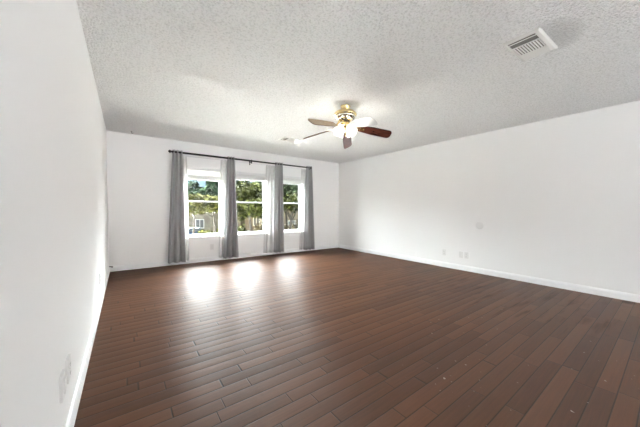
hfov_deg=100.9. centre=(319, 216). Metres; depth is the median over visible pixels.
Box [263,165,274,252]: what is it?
sheer curtain
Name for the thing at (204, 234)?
window
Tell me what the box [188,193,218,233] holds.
tree
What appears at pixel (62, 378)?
jack plate
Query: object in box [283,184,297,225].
tree
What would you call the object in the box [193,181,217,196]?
tree
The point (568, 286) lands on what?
baseboard
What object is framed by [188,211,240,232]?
house
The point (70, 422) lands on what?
baseboard
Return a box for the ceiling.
[76,0,639,162]
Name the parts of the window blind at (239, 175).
rail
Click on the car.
(197, 229)
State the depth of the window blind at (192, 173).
5.50 m
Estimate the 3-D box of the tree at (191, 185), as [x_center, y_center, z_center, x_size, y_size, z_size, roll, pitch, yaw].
[-29.688,-3.284,61.618,8.452,10.875,8.129,-1,2,-36]
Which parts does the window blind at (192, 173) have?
rail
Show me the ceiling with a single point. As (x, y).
(249, 75)
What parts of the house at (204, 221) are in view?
pane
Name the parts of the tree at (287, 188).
crown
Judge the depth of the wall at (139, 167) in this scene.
5.03 m
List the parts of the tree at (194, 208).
crown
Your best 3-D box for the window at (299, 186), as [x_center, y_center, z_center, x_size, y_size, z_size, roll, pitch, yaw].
[-0.795,-0.313,6.772,0.804,1.432,0.172,-1,2,-36]
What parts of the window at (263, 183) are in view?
sash, sill, sash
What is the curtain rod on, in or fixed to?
attached to the wall at (139, 167)
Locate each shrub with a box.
[198,229,212,233]
[238,224,246,231]
[252,220,262,230]
[292,219,298,228]
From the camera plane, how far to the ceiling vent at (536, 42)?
2.12 m
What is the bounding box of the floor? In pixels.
[74,248,639,426]
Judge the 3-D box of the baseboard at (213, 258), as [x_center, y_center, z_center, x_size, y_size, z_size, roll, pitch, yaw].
[-1.568,0.882,6.150,5.232,0.093,0.015,-1,2,-36]
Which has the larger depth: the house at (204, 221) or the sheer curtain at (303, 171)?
the house at (204, 221)
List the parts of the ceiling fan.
blade, blade, lamp shade, blade, lamp shade, blade, blade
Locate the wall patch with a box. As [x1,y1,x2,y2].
[475,222,483,228]
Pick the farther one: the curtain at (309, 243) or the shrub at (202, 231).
the shrub at (202, 231)
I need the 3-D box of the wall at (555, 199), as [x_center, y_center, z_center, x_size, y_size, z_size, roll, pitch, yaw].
[4.426,-0.158,2.556,0.170,2.440,13.202,-1,2,-36]
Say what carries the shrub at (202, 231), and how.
on the ground
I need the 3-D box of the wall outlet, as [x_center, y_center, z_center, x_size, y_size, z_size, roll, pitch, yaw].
[-1.220,0.738,1.284,0.014,0.116,0.072,-1,2,-36]
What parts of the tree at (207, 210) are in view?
crown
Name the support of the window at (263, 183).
in the wall at (139, 167)
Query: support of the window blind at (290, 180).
attached to the wall at (139, 167)
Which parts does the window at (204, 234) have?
sill, sash, sash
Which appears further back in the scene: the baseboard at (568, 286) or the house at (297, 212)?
the house at (297, 212)
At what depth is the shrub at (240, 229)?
28.88 m
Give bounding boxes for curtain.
[168,150,185,263]
[183,155,188,260]
[219,160,235,257]
[223,156,238,258]
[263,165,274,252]
[274,162,283,252]
[299,169,305,249]
[304,166,314,249]
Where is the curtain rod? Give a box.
[168,150,311,169]
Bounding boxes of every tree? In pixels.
[188,180,199,194]
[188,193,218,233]
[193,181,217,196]
[195,195,218,232]
[236,180,262,230]
[248,181,284,222]
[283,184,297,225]
[283,192,298,228]
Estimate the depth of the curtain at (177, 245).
5.10 m
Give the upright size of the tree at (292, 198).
5.714 m
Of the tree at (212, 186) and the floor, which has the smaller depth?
the floor
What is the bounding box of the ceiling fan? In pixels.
[303,104,391,148]
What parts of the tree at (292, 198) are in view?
crown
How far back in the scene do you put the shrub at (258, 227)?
30.72 m
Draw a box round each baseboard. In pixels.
[65,267,109,426]
[110,244,337,271]
[338,244,639,302]
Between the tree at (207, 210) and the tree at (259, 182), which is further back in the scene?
the tree at (259, 182)
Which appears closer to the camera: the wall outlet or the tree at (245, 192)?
the wall outlet
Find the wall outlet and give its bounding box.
[65,354,70,383]
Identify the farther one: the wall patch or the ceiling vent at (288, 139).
the ceiling vent at (288, 139)
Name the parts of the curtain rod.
rod, sheer rod, rod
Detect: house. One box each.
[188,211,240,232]
[241,217,259,229]
[260,210,298,226]
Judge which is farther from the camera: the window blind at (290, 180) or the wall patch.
the window blind at (290, 180)
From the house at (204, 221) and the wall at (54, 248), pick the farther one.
the house at (204, 221)
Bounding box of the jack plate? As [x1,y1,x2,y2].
[59,369,66,402]
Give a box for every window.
[188,181,219,237]
[237,182,264,234]
[284,185,300,232]
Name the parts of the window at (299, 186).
sash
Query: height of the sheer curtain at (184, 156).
2.092 m
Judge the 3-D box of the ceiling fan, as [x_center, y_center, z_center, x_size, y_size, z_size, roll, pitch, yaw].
[0.312,-1.216,3.375,1.174,0.414,1.176,-1,2,-36]
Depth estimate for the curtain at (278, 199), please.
6.40 m
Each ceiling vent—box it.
[278,137,302,142]
[502,27,557,60]
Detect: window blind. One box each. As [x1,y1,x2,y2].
[187,167,219,181]
[236,172,265,181]
[283,176,300,184]
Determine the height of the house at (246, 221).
4.800 m
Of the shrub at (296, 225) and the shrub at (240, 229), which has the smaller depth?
the shrub at (240, 229)
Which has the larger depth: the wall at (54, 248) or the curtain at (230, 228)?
the curtain at (230, 228)
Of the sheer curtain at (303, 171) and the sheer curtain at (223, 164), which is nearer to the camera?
the sheer curtain at (223, 164)
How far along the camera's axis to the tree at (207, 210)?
24.11 m
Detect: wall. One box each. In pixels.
[0,0,108,426]
[107,131,338,265]
[338,100,639,294]
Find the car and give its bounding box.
[189,227,201,233]
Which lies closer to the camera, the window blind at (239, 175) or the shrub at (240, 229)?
the window blind at (239, 175)

